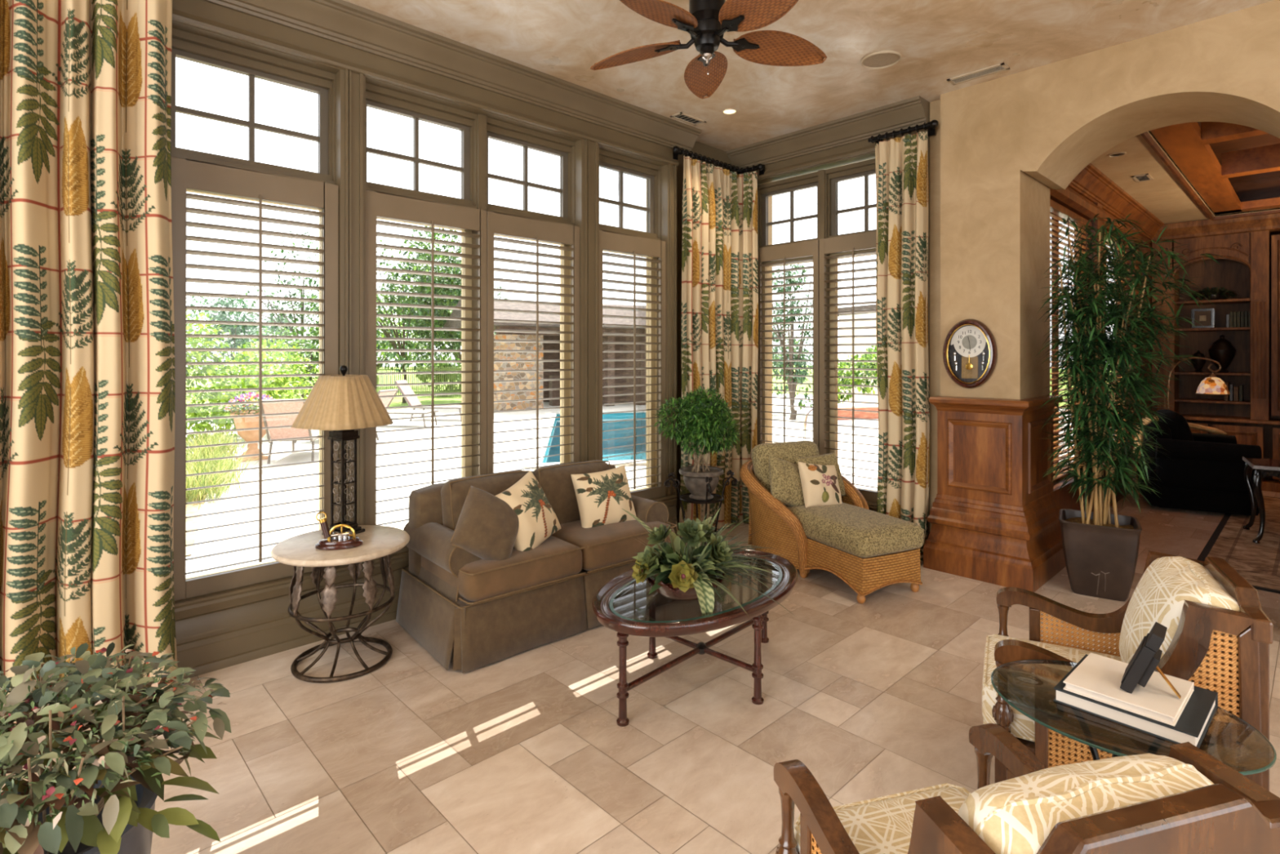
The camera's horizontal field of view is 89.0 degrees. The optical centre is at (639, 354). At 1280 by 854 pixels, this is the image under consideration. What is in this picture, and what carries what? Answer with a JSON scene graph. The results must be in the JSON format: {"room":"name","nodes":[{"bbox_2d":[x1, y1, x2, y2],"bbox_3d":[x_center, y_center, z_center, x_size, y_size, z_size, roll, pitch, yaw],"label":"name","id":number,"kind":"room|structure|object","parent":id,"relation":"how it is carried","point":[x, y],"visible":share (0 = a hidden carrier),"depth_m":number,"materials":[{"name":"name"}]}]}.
{"room":"sunroom","nodes":[
{"label":"sunroom","id":0,"kind":"room"},
{"bbox_2d":[172,0,732,602],"bbox_3d":[-2.456,-0.180,3.088,9.300,3.460,0.260,0,0,-44],"label":"wall","id":1,"kind":"structure","parent":0,"point":[200,8],"depth_m":3.96,"materials":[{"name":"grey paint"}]},
{"bbox_2d":[171,27,335,579],"bbox_3d":[-2.065,-0.203,3.474,0.800,2.786,0.120,0,0,-44],"label":"window","id":2,"kind":"structure","parent":1,"relation":"in","point":[186,46],"depth_m":3.49,"materials":[{"name":"paint"}]},
{"bbox_2d":[171,156,338,601],"bbox_3d":[-1.992,0.119,3.397,0.794,2.143,0.082,0,0,-42],"label":"window shutter","id":3,"kind":"object","parent":2,"relation":"attached to","point":[186,174],"visible":0.86,"depth_m":3.34,"materials":[{"name":"beige paint"}]},
{"bbox_2d":[172,8,679,524],"bbox_3d":[-2.703,-0.242,2.657,8.350,2.825,0.028,0,0,-44],"label":"trim","id":4,"kind":"structure","parent":1,"relation":"attached to","point":[177,15],"depth_m":4.30,"materials":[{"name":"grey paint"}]},
{"bbox_2d":[173,494,678,679],"bbox_3d":[-2.706,1.369,2.639,8.320,0.362,0.055,0,0,-44],"label":"baseboard","id":5,"kind":"structure","parent":1,"relation":"attached to","point":[220,630],"depth_m":3.35,"materials":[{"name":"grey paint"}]},
{"bbox_2d":[202,0,702,151],"bbox_3d":[-2.604,-1.825,2.663,8.500,0.170,0.155,0,0,-44],"label":"trim","id":6,"kind":"structure","parent":1,"relation":"attached to","point":[342,22],"depth_m":4.05,"materials":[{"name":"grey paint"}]},
{"bbox_2d":[365,82,574,477],"bbox_3d":[-1.095,-0.203,4.384,1.580,2.786,0.140,0,0,-44],"label":"window","id":7,"kind":"structure","parent":1,"relation":"in","point":[476,130],"depth_m":4.35,"materials":[{"name":"paint"}]},
{"bbox_2d":[365,190,486,555],"bbox_3d":[-1.311,0.119,4.046,0.795,2.143,0.083,0,0,-42],"label":"window shutter","id":8,"kind":"object","parent":7,"relation":"attached to","point":[378,204],"visible":0.75,"depth_m":4.00,"materials":[{"name":"beige paint"}]},
{"bbox_2d":[486,211,579,474],"bbox_3d":[-0.739,0.119,4.590,0.775,2.143,0.082,0,0,-42],"label":"window shutter","id":9,"kind":"object","parent":7,"relation":"attached to","point":[497,223],"visible":0.71,"depth_m":4.55,"materials":[{"name":"beige paint"}]},
{"bbox_2d":[599,149,661,491],"bbox_3d":[-0.135,-0.203,5.312,0.750,2.786,0.120,0,0,-44],"label":"window","id":10,"kind":"structure","parent":1,"relation":"in","point":[638,183],"depth_m":5.51,"materials":[{"name":"paint"}]},
{"bbox_2d":[599,230,666,499],"bbox_3d":[-0.062,0.119,5.235,0.744,2.143,0.082,0,0,-42],"label":"window shutter","id":11,"kind":"object","parent":10,"relation":"attached to","point":[608,241],"visible":0.84,"depth_m":5.22,"materials":[{"name":"beige paint"}]},
{"bbox_2d":[672,146,739,172],"bbox_3d":[0.569,-1.695,5.706,0.885,0.090,0.124,0,0,-45],"label":"curtain rod","id":12,"kind":"object","parent":1,"relation":"attached to","point":[677,150],"visible":0.99,"depth_m":5.60,"materials":[{"name":"black metal"}]},
{"bbox_2d":[679,155,740,537],"bbox_3d":[0.617,-0.064,5.717,0.739,3.203,0.135,0,0,-44],"label":"curtain","id":13,"kind":"object","parent":12,"relation":"hanging from","point":[710,348],"visible":0.73,"depth_m":5.68,"materials":[{"name":"fabric"}]},
{"bbox_3d":[-2.522,-1.780,2.692,1.190,0.090,0.229,0,0,-44],"label":"curtain rod","id":14,"kind":"object","parent":1,"relation":"attached to","visible":0},
{"bbox_2d":[0,0,177,723],"bbox_3d":[-2.469,-0.106,2.655,0.972,3.288,0.196,0,0,-44],"label":"curtain","id":15,"kind":"object","parent":14,"relation":"hanging from","point":[87,332],"visible":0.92,"depth_m":2.74,"materials":[{"name":"fabric"}]},
{"bbox_2d":[568,244,657,486],"bbox_3d":[-2.403,-0.475,3.249,9.600,4.350,0.160,0,0,-44],"label":"window frame","id":16,"kind":"structure","parent":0,"point":[569,245],"depth_m":5.56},
{"bbox_2d":[0,471,1279,853],"bbox_3d":[2.552,1.552,2.233,15.375,0.004,8.405,0,0,-44],"label":"floor","id":17,"kind":"structure","parent":0,"point":[526,752],"depth_m":2.69,"materials":[{"name":"tile"}]},
{"bbox_2d":[0,642,231,853],"bbox_3d":[-1.396,1.136,1.535,0.734,0.828,0.736,0,0,-31],"label":"plant","id":18,"kind":"object","parent":17,"relation":"on","point":[105,804],"visible":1,"depth_m":1.49,"materials":[{"name":"plant"}]},
{"bbox_2d":[271,524,409,683],"bbox_3d":[-1.503,1.246,3.298,0.638,0.608,0.638,0,0,-44],"label":"side table","id":19,"kind":"object","parent":17,"relation":"on","point":[300,551],"visible":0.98,"depth_m":3.19,"materials":[{"name":"beige stone"}]},
{"bbox_2d":[315,511,362,550],"bbox_3d":[-1.478,0.854,3.198,0.216,0.175,0.134,0,0,-14],"label":"ornament","id":20,"kind":"object","parent":19,"relation":"on","point":[337,540],"visible":1,"depth_m":3.17,"materials":[{"name":"brown wood"}]},
{"bbox_2d":[291,364,393,535],"bbox_3d":[-1.560,0.498,3.430,0.434,0.886,0.434,0,0,26],"label":"table lamp","id":21,"kind":"object","parent":19,"relation":"on","point":[342,404],"visible":0.99,"depth_m":3.35,"materials":[{"name":"fabric"}]},
{"bbox_2d":[395,460,676,672],"bbox_3d":[-0.552,1.126,3.951,1.604,0.830,0.836,0,0,-41],"label":"sofa","id":22,"kind":"object","parent":17,"relation":"on","point":[491,611],"visible":0.6,"depth_m":3.55,"materials":[{"name":"fabric"}]},
{"bbox_2d":[440,470,527,529],"bbox_3d":[-0.889,0.925,3.883,0.592,0.416,0.295,0,0,-41],"label":"cushion","id":23,"kind":"object","parent":22,"relation":"on","point":[454,492],"depth_m":3.72,"materials":[{"name":"fabric"}]},
{"bbox_2d":[449,485,519,559],"bbox_3d":[-0.806,0.915,3.456,0.426,0.427,0.265,0,0,-25],"label":"throw pillow","id":24,"kind":"object","parent":22,"relation":"on","point":[486,527],"visible":0.9,"depth_m":3.37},
{"bbox_2d":[421,535,582,601],"bbox_3d":[-0.785,1.155,3.676,0.702,0.217,0.660,0,0,-41],"label":"seat cushion","id":25,"kind":"object","parent":22,"relation":"on","point":[555,564],"depth_m":3.42,"materials":[{"name":"fabric"}]},
{"bbox_2d":[495,471,560,551],"bbox_3d":[-0.637,0.900,3.672,0.234,0.434,0.443,0,0,23],"label":"throw pillow","id":26,"kind":"object","parent":22,"relation":"on","point":[538,520],"visible":0.8,"depth_m":3.61,"materials":[{"name":"fabric"}]},
{"bbox_2d":[532,460,609,524],"bbox_3d":[-0.434,0.925,4.274,0.592,0.416,0.295,0,0,-41],"label":"cushion","id":27,"kind":"object","parent":22,"relation":"on","point":[556,482],"depth_m":4.10,"materials":[{"name":"fabric"}]},
{"bbox_2d":[570,465,636,528],"bbox_3d":[-0.223,0.910,4.120,0.425,0.367,0.213,0,0,-30],"label":"throw pillow","id":28,"kind":"object","parent":22,"relation":"on","point":[602,496],"visible":0.94,"depth_m":4.05,"materials":[{"name":"fabric"}]},
{"bbox_2d":[551,520,674,570],"bbox_3d":[-0.245,1.155,4.138,0.702,0.217,0.660,0,0,-41],"label":"seat cushion","id":29,"kind":"object","parent":22,"relation":"on","point":[608,547],"depth_m":3.85,"materials":[{"name":"fabric"}]},
{"bbox_2d":[591,549,797,726],"bbox_3d":[0.295,1.319,3.128,0.793,0.462,1.256,0,0,43],"label":"coffee table","id":30,"kind":"object","parent":17,"relation":"on","point":[624,606],"visible":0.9,"depth_m":2.90,"materials":[{"name":"brown wood"}]},
{"bbox_2d":[646,572,724,600],"bbox_3d":[0.208,1.052,3.022,0.372,0.106,0.368,0,0,-44],"label":"bowl","id":31,"kind":"object","parent":30,"relation":"on","point":[697,588],"depth_m":2.87,"materials":[{"name":"ceramic"}]},
{"bbox_2d":[622,508,796,617],"bbox_3d":[0.375,0.951,2.994,0.732,0.435,0.799,0,0,-35],"label":"succulent arrangement","id":32,"kind":"object","parent":30,"relation":"on","point":[680,571],"visible":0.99,"depth_m":2.94,"materials":[{"name":"green plant"}]},
{"bbox_2d":[664,470,737,545],"bbox_3d":[0.479,1.232,5.095,0.422,0.637,0.422,0,0,36],"label":"plant stand","id":33,"kind":"object","parent":17,"relation":"on","point":[717,498],"visible":0.56,"depth_m":5.06,"materials":[{"name":"metal"}]},
{"bbox_2d":[653,385,739,500],"bbox_3d":[0.462,0.677,5.109,0.646,0.889,0.644,0,0,38],"label":"topiary","id":34,"kind":"object","parent":33,"relation":"on","point":[700,412],"visible":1,"depth_m":4.99,"materials":[{"name":"green plant"}]},
{"bbox_2d":[739,440,924,604],"bbox_3d":[1.324,1.118,4.719,0.868,0.865,1.372,0,0,-26],"label":"chaise","id":35,"kind":"object","parent":17,"relation":"on","point":[870,551],"visible":0.84,"depth_m":4.39,"materials":[{"name":"brown wicker"}]},
{"bbox_2d":[751,440,819,492],"bbox_3d":[1.158,0.910,5.065,0.600,0.450,0.288,0,0,-26],"label":"cushion","id":36,"kind":"object","parent":35,"relation":"on","point":[786,451],"depth_m":4.97,"materials":[{"name":"fabric"}]},
{"bbox_2d":[768,454,804,506],"bbox_3d":[1.100,0.950,4.793,0.460,0.425,0.206,0,0,-29],"label":"throw pillow","id":37,"kind":"object","parent":35,"relation":"on","point":[785,483],"visible":0.77,"depth_m":4.71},
{"bbox_2d":[797,462,842,507],"bbox_3d":[1.328,0.965,4.790,0.388,0.357,0.193,0,0,-25],"label":"throw pillow","id":38,"kind":"object","parent":35,"relation":"on","point":[820,482],"visible":0.94,"depth_m":4.73,"materials":[{"name":"fabric"}]},
{"bbox_2d":[794,452,846,496],"bbox_3d":[1.381,0.935,4.982,0.391,0.344,0.174,0,0,-25],"label":"throw pillow","id":39,"kind":"object","parent":35,"relation":"on","point":[829,459],"visible":0.26,"depth_m":4.98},
{"bbox_2d":[785,502,924,557],"bbox_3d":[1.408,1.185,4.542,0.560,0.201,0.980,0,0,-26],"label":"seat cushion","id":40,"kind":"object","parent":35,"relation":"on","point":[844,530],"depth_m":4.21,"materials":[{"name":"fabric"}]},
{"bbox_2d":[773,723,1279,853],"bbox_3d":[0.686,1.116,1.289,0.610,0.868,0.720,0,0,-16],"label":"armchair","id":41,"kind":"object","parent":17,"relation":"on","point":[1187,800],"visible":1,"depth_m":1.04,"materials":[{"name":"brown wood"}]},
{"bbox_2d":[794,786,968,853],"bbox_3d":[0.678,1.180,1.317,0.500,0.205,0.660,0,0,-16],"label":"seat cushion","id":42,"kind":"object","parent":41,"relation":"on","point":[883,824],"depth_m":1.53,"materials":[{"name":"fabric"}]},
{"bbox_2d":[958,752,1213,853],"bbox_3d":[0.740,0.915,1.096,0.490,0.437,0.298,0,0,-16],"label":"cushion","id":43,"kind":"object","parent":41,"relation":"on","point":[1024,814],"depth_m":1.02,"materials":[{"name":"fabric"}]},
{"bbox_2d":[1058,508,1142,601],"bbox_3d":[3.005,1.313,4.269,0.436,0.474,0.436,0,0,33],"label":"pot","id":44,"kind":"object","parent":17,"relation":"on","point":[1100,553],"depth_m":4.13,"materials":[{"name":"ceramic"}]},
{"bbox_2d":[982,550,1273,791],"bbox_3d":[1.573,1.116,2.211,0.720,0.868,0.610,0,0,29],"label":"armchair","id":45,"kind":"object","parent":17,"relation":"on","point":[1219,636],"visible":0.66,"depth_m":2.03,"materials":[{"name":"brown wood"}]},
{"bbox_2d":[982,635,1121,757],"bbox_3d":[1.547,1.180,2.225,0.660,0.205,0.500,0,0,29],"label":"seat cushion","id":46,"kind":"object","parent":45,"relation":"on","point":[1022,726],"depth_m":2.34,"materials":[{"name":"fabric"}]},
{"bbox_2d":[1119,555,1239,704],"bbox_3d":[1.748,0.915,2.113,0.298,0.437,0.490,0,0,29],"label":"cushion","id":47,"kind":"object","parent":45,"relation":"on","point":[1160,596],"depth_m":2.06,"materials":[{"name":"fabric"}]},
{"bbox_2d":[1034,213,1226,601],"bbox_3d":[3.120,0.299,4.311,1.010,2.502,1.187,0,0,20],"label":"bamboo","id":48,"kind":"object","parent":17,"relation":"on","point":[1100,547],"visible":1,"depth_m":4.12,"materials":[{"name":"green plant"}]},
{"bbox_2d":[991,659,1276,774],"bbox_3d":[1.275,1.244,1.736,0.619,0.611,0.515,0,0,42],"label":"glass side table","id":49,"kind":"object","parent":17,"relation":"on","point":[1028,686],"visible":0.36,"depth_m":1.66,"materials":[{"name":"clear glass"}]},
{"bbox_2d":[1053,653,1217,747],"bbox_3d":[1.331,0.919,1.750,0.302,0.039,0.300,0,0,-42],"label":"book","id":50,"kind":"object","parent":49,"relation":"on","point":[1192,726],"visible":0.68,"depth_m":1.65,"materials":[{"name":"paper"}]},
{"bbox_2d":[1062,652,1194,726],"bbox_3d":[1.312,0.889,1.749,0.256,0.025,0.235,0,0,-42],"label":"book","id":51,"kind":"object","parent":50,"relation":"on","point":[1098,677],"visible":0.94,"depth_m":1.71,"materials":[{"name":"beige paper"}]},
{"bbox_2d":[1120,622,1181,698],"bbox_3d":[1.337,0.797,1.704,0.120,0.170,0.110,0,0,42],"label":"picture frame","id":52,"kind":"object","parent":51,"relation":"on","point":[1147,657],"visible":1,"depth_m":1.68,"materials":[{"name":"black wood"}]},
{"bbox_2d":[1164,356,1230,409],"bbox_3d":[6.170,0.789,7.290,0.705,1.522,0.300,0,0,14],"label":"floor lamp","id":53,"kind":"object","parent":17,"relation":"on","point":[1212,384],"visible":0.76,"depth_m":7.21,"materials":[{"name":"glass"}]},
{"bbox_2d":[1135,408,1262,515],"bbox_3d":[5.658,1.056,6.670,0.860,0.948,1.080,0,0,31],"label":"armchair","id":54,"kind":"object","parent":17,"relation":"on","point":[1203,472],"visible":0.78,"depth_m":6.30,"materials":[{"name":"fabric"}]},
{"bbox_2d":[1153,408,1193,440],"bbox_3d":[5.522,0.830,6.754,0.329,0.495,0.620,0,0,31],"label":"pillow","id":55,"kind":"object","parent":54,"relation":"on","point":[1180,428],"depth_m":6.51,"materials":[{"name":"black fabric"}]},
{"bbox_2d":[1151,213,1279,492],"bbox_3d":[7.894,-0.022,6.819,0.558,3.145,3.990,0,0,-44],"label":"bookcase","id":56,"kind":"object","parent":17,"relation":"on","point":[1250,245],"visible":0.72,"depth_m":7.81,"materials":[{"name":"brown wood"}]},
{"bbox_2d":[1208,334,1235,372],"bbox_3d":[6.993,-0.012,7.824,0.248,0.452,0.248,0,0,-44],"label":"urn","id":57,"kind":"object","parent":56,"relation":"on","point":[1222,351],"visible":0.9,"depth_m":7.76,"materials":[{"name":"ceramic"}]},
{"bbox_2d":[1180,413,1279,425],"bbox_3d":[7.917,0.770,6.840,0.440,0.040,3.990,0,0,-44],"label":"countertop","id":58,"kind":"structure","parent":56,"relation":"on","point":[1187,416],"depth_m":7.66,"materials":[{"name":"brown wood"}]},
{"bbox_2d":[1196,495,1279,593],"bbox_3d":[6.237,1.544,4.848,3.900,0.012,2.900,0,0,-44],"label":"rug","id":59,"kind":"object","parent":17,"relation":"on","point":[1259,564],"visible":0.55,"depth_m":5.22,"materials":[{"name":"carpet"}]},
{"bbox_2d":[1242,456,1279,543],"bbox_3d":[5.505,1.216,5.269,0.871,0.633,0.571,0,0,36],"label":"console","id":60,"kind":"object","parent":59,"relation":"on","point":[1264,467],"visible":1,"depth_m":5.31,"materials":[{"name":"brown wood"}]},
{"bbox_2d":[343,0,1274,151],"bbox_3d":[0.336,-1.970,0.154,9.300,0.120,8.360,0,0,-44],"label":"ceiling","id":61,"kind":"structure","parent":0,"point":[937,42],"depth_m":3.97,"materials":[{"name":"paint"}]},
{"bbox_2d":[590,0,826,99],"bbox_3d":[0.298,-1.611,3.025,1.137,0.597,1.162,0,0,-44],"label":"ceiling fan","id":62,"kind":"object","parent":61,"relation":"hanging from","point":[706,21],"visible":1,"depth_m":3.06,"materials":[{"name":"wicker"}]},
{"bbox_2d":[860,50,901,69],"bbox_3d":[1.558,-1.903,4.213,0.248,0.014,0.248,0,0,-44],"label":"ceiling speaker","id":63,"kind":"object","parent":61,"relation":"attached to","point":[882,59],"visible":1,"depth_m":4.21,"materials":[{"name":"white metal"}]},
{"bbox_2d":[946,62,1009,85],"bbox_3d":[2.298,-1.905,4.431,0.120,0.008,0.360,0,0,-44],"label":"ceiling vent","id":64,"kind":"object","parent":61,"relation":"in","point":[1002,67],"visible":1,"depth_m":4.42,"materials":[{"name":"white metal"}]},
{"bbox_2d":[760,157,875,443],"bbox_3d":[1.784,-0.475,5.668,0.200,4.350,2.430,0,0,-44],"label":"wall","id":65,"kind":"structure","parent":0,"point":[770,198],"depth_m":6.31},
{"bbox_2d":[929,99,940,532],"bbox_3d":[2.277,-0.180,4.929,0.105,3.460,0.120,0,0,-44],"label":"wall","id":66,"kind":"structure","parent":0,"point":[935,106],"depth_m":4.91,"materials":[{"name":"beige paint"}]},
{"bbox_2d":[743,0,1279,536],"bbox_3d":[3.947,-0.180,3.468,0.700,3.460,8.180,0,0,-44],"label":"wall","id":67,"kind":"structure","parent":0,"point":[1006,141],"depth_m":4.44,"materials":[{"name":"beige paint"}]},
{"bbox_2d":[732,163,764,175],"bbox_3d":[1.017,-1.695,6.003,0.316,0.090,0.141,0,0,41],"label":"curtain rod","id":68,"kind":"object","parent":67,"relation":"attached to","point":[760,167],"visible":0.88,"depth_m":5.96,"materials":[{"name":"black metal"}]},
{"bbox_2d":[737,171,758,523],"bbox_3d":[0.973,-0.064,5.988,0.272,3.203,0.093,0,0,37],"label":"curtain","id":69,"kind":"object","parent":68,"relation":"hanging from","point":[747,183],"visible":0.54,"depth_m":5.96,"materials":[{"name":"fabric"}]},
{"bbox_2d":[757,158,877,491],"bbox_3d":[1.614,-0.203,5.686,0.140,2.786,1.390,0,0,-44],"label":"window","id":70,"kind":"structure","parent":67,"relation":"in","point":[826,181],"depth_m":5.66,"materials":[{"name":"paint"}]},
{"bbox_2d":[756,240,819,453],"bbox_3d":[1.303,0.099,5.868,0.074,2.184,0.693,0,0,-44],"label":"window shutter","id":71,"kind":"object","parent":70,"relation":"attached to","point":[807,248],"visible":0.7,"depth_m":5.82,"materials":[{"name":"beige paint"}]},
{"bbox_2d":[819,231,878,502],"bbox_3d":[1.787,0.099,5.365,0.082,2.184,0.684,0,0,-42],"label":"window shutter","id":72,"kind":"object","parent":70,"relation":"attached to","point":[863,241],"visible":0.51,"depth_m":5.42,"materials":[{"name":"beige paint"}]},
{"bbox_2d":[725,95,928,169],"bbox_3d":[1.490,-1.825,5.519,0.155,0.170,1.820,0,0,-44],"label":"trim","id":73,"kind":"structure","parent":67,"relation":"attached to","point":[911,112],"depth_m":5.38,"materials":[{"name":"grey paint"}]},
{"bbox_2d":[867,120,938,143],"bbox_3d":[2.019,-1.685,4.963,0.149,0.090,0.535,0,0,-44],"label":"curtain rod","id":74,"kind":"object","parent":67,"relation":"attached to","point":[931,126],"visible":1,"depth_m":4.88,"materials":[{"name":"black metal"}]},
{"bbox_2d":[875,131,929,562],"bbox_3d":[1.984,-0.056,4.950,0.142,3.188,0.417,0,0,-44],"label":"curtain","id":75,"kind":"object","parent":74,"relation":"hanging from","point":[901,164],"visible":0.92,"depth_m":4.90,"materials":[{"name":"fabric"}]},
{"bbox_2d":[942,318,997,388],"bbox_3d":[2.330,-0.006,4.613,0.061,0.496,0.360,0,0,-44],"label":"wall clock","id":76,"kind":"object","parent":67,"relation":"attached to","point":[970,350],"visible":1,"depth_m":4.61,"materials":[{"name":"brown wood"}]},
{"bbox_2d":[1196,121,1279,202],"bbox_3d":[6.308,-1.860,4.832,4.400,0.320,3.500,0,0,-44],"label":"trim","id":77,"kind":"structure","parent":67,"relation":"attached to","point":[1265,185],"depth_m":7.19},
{"bbox_2d":[1049,195,1151,511],"bbox_3d":[4.813,-0.025,6.764,5.100,3.150,0.160,0,0,-44],"label":"wall","id":78,"kind":"structure","parent":0,"point":[1066,500],"depth_m":6.20,"materials":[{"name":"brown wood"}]},
{"bbox_2d":[923,395,1066,591],"bbox_3d":[2.625,0.927,4.788,0.876,1.246,0.709,0,0,-44],"label":"wainscot","id":79,"kind":"structure","parent":78,"relation":"attached to","point":[993,517],"depth_m":4.54,"materials":[{"name":"brown wood"}]},
{"bbox_2d":[1049,212,1081,482],"bbox_3d":[3.631,-0.085,5.693,1.610,2.370,0.040,0,0,-44],"label":"window","id":80,"kind":"structure","parent":78,"relation":"in","point":[1051,376],"depth_m":5.67,"materials":[{"name":"brown wood"}]},
{"bbox_2d":[1049,198,1092,480],"bbox_3d":[3.682,-0.100,5.639,1.590,2.300,0.060,0,0,-44],"label":"blind","id":81,"kind":"object","parent":80,"relation":"attached to","point":[1055,208],"visible":0.16,"depth_m":5.55,"materials":[{"name":"brown wood"}]},
{"bbox_2d":[1049,163,1164,484],"bbox_3d":[4.921,-0.075,6.650,5.100,3.050,0.156,0,0,-44],"label":"trim","id":82,"kind":"structure","parent":78,"relation":"attached to","point":[1091,193],"depth_m":6.17,"materials":[{"name":"brown wood"}]},
{"bbox_2d":[1090,130,1279,224],"bbox_3d":[6.277,-1.650,5.299,5.200,0.100,4.220,0,0,-44],"label":"ceiling","id":83,"kind":"structure","parent":0,"point":[1165,197],"depth_m":6.03,"materials":[{"name":"beige paint"}]},
{"bbox_2d":[1140,131,1279,220],"bbox_3d":[6.326,-1.593,4.856,4.340,0.055,3.510,0,0,-44],"label":"trim","id":84,"kind":"structure","parent":83,"relation":"attached to","point":[1145,135],"depth_m":6.24,"materials":[{"name":"brown wood"}]},
{"bbox_2d":[1150,121,1279,214],"bbox_3d":[6.322,-1.720,4.824,4.290,0.200,3.468,0,0,-44],"label":"ceiling beams","id":85,"kind":"structure","parent":83,"relation":"attached to","point":[1188,145],"depth_m":5.68,"materials":[{"name":"brown wood"}]},
{"label":"outside","id":86,"kind":"structure","parent":0,"visible":0},
{"bbox_2d":[186,365,839,421],"bbox_3d":[-19.818,1.710,57.072,130.000,0.001,70.000,0,0,-44],"label":"lawn","id":87,"kind":"structure","parent":86,"point":[397,402],"depth_m":30.19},
{"bbox_2d":[186,290,296,383],"bbox_3d":[-17.386,-0.469,28.293,4.751,4.465,5.131,0,0,-26],"label":"tree","id":88,"kind":"object","parent":87,"relation":"on","point":[239,329],"visible":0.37,"depth_m":27.34,"materials":[{"name":"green plant"}]},
{"bbox_2d":[246,322,319,396],"bbox_3d":[-10.219,0.431,19.930,3.549,2.737,3.772,0,0,-44],"label":"shrub","id":89,"kind":"object","parent":87,"relation":"on","point":[313,356],"visible":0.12,"depth_m":19.82,"materials":[{"name":"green plant"}]},
{"bbox_2d":[218,231,381,399],"bbox_3d":[-12.291,-1.398,24.231,4.867,6.312,5.172,0,0,14],"label":"tree","id":90,"kind":"object","parent":87,"relation":"on","point":[301,305],"visible":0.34,"depth_m":22.95,"materials":[{"name":"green plant"}]},
{"bbox_2d":[304,226,461,403],"bbox_3d":[-7.826,-1.505,22.780,5.499,6.523,6.890,0,0,3],"label":"tree","id":91,"kind":"object","parent":87,"relation":"on","point":[422,278],"visible":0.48,"depth_m":21.97,"materials":[{"name":"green plant"}]},
{"bbox_2d":[376,366,461,396],"bbox_3d":[-8.624,1.080,26.000,7.067,1.200,0.040,0,0,0],"label":"fence","id":92,"kind":"object","parent":87,"relation":"on","point":[377,369],"visible":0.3,"depth_m":25.99,"materials":[{"name":"metal"}]},
{"bbox_2d":[413,355,461,396],"bbox_3d":[-8.256,0.925,27.637,3.073,1.794,3.289,0,0,-44],"label":"shrub","id":93,"kind":"object","parent":87,"relation":"on","point":[444,364],"visible":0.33,"depth_m":26.60,"materials":[{"name":"green plant"}]},
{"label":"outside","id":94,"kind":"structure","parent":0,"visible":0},
{"bbox_2d":[185,393,878,576],"bbox_3d":[-2.036,1.700,13.015,33.000,0.001,18.340,0,0,-44],"label":"patio","id":95,"kind":"structure","parent":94,"point":[221,505],"depth_m":9.81,"materials":[{"name":"concrete"}]},
{"bbox_2d":[186,488,205,555],"bbox_3d":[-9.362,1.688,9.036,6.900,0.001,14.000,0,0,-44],"label":"planter","id":96,"kind":"object","parent":95,"relation":"on","point":[192,509],"visible":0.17,"depth_m":6.59,"materials":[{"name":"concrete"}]},
{"bbox_2d":[186,425,258,505],"bbox_3d":[-6.378,1.466,9.679,1.541,0.449,6.110,0,0,-31],"label":"ornamental grass","id":97,"kind":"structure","parent":96,"relation":"on","point":[198,453],"depth_m":8.45,"materials":[{"name":"green plant"}]},
{"bbox_2d":[186,309,302,441],"bbox_3d":[-8.552,0.432,13.101,2.989,2.735,2.496,0,0,-41],"label":"shrub","id":98,"kind":"object","parent":96,"relation":"on","point":[237,383],"visible":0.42,"depth_m":12.88,"materials":[{"name":"green plant"}]},
{"bbox_2d":[224,391,275,462],"bbox_3d":[-6.302,1.152,10.599,0.808,1.094,0.806,0,0,-44],"label":"urn","id":99,"kind":"object","parent":95,"relation":"on","point":[244,422],"visible":0.56,"depth_m":10.42,"materials":[{"name":"ceramic"}]},
{"bbox_2d":[206,338,319,408],"bbox_3d":[-9.249,0.699,15.999,2.502,2.263,2.715,0,0,-44],"label":"shrub","id":100,"kind":"object","parent":95,"relation":"on","point":[295,357],"visible":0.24,"depth_m":16.13,"materials":[{"name":"green plant"}]},
{"bbox_2d":[262,399,319,463],"bbox_3d":[-5.588,1.188,10.675,0.670,1.034,1.852,0,0,-14],"label":"chair","id":101,"kind":"object","parent":95,"relation":"on","point":[294,406],"visible":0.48,"depth_m":10.01,"materials":[{"name":"grey metal"}]},
{"bbox_2d":[443,299,639,411],"bbox_3d":[-2.271,-0.025,22.176,7.703,3.450,4.500,0,0,-29],"label":"house","id":102,"kind":"structure","parent":95,"relation":"on","point":[509,406],"depth_m":20.31,"materials":[{"name":"stone"}]},
{"bbox_2d":[520,409,636,469],"bbox_3d":[-0.295,2.203,14.631,3.946,1.095,9.710,0,0,-6],"label":"swimming pool","id":103,"kind":"object","parent":95,"relation":"in","point":[531,463],"visible":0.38,"depth_m":13.24,"materials":[{"name":"liquid"}]},
{"bbox_2d":[772,263,813,419],"bbox_3d":[3.884,-0.318,16.848,1.680,4.175,1.376,0,0,21],"label":"tree","id":104,"kind":"object","parent":95,"relation":"on","point":[792,311],"visible":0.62,"depth_m":16.81,"materials":[{"name":"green plant"}]},
{"bbox_2d":[772,324,813,410],"bbox_3d":[3.576,0.342,18.924,3.720,2.761,3.666,0,0,-10],"label":"shrub","id":105,"kind":"object","parent":95,"relation":"on","point":[775,387],"visible":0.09,"depth_m":18.22,"materials":[{"name":"green plant"}]},
{"bbox_2d":[811,345,877,403],"bbox_3d":[7.016,0.646,19.976,3.411,2.028,3.595,0,0,28],"label":"shrub","id":106,"kind":"object","parent":95,"relation":"on","point":[864,357],"visible":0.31,"depth_m":19.15,"materials":[{"name":"green plant"}]},
{"bbox_2d":[837,304,878,402],"bbox_3d":[9.186,-0.025,23.500,2.477,3.450,4.000,0,0,-24],"label":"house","id":107,"kind":"structure","parent":95,"relation":"on","point":[868,398],"depth_m":23.40,"materials":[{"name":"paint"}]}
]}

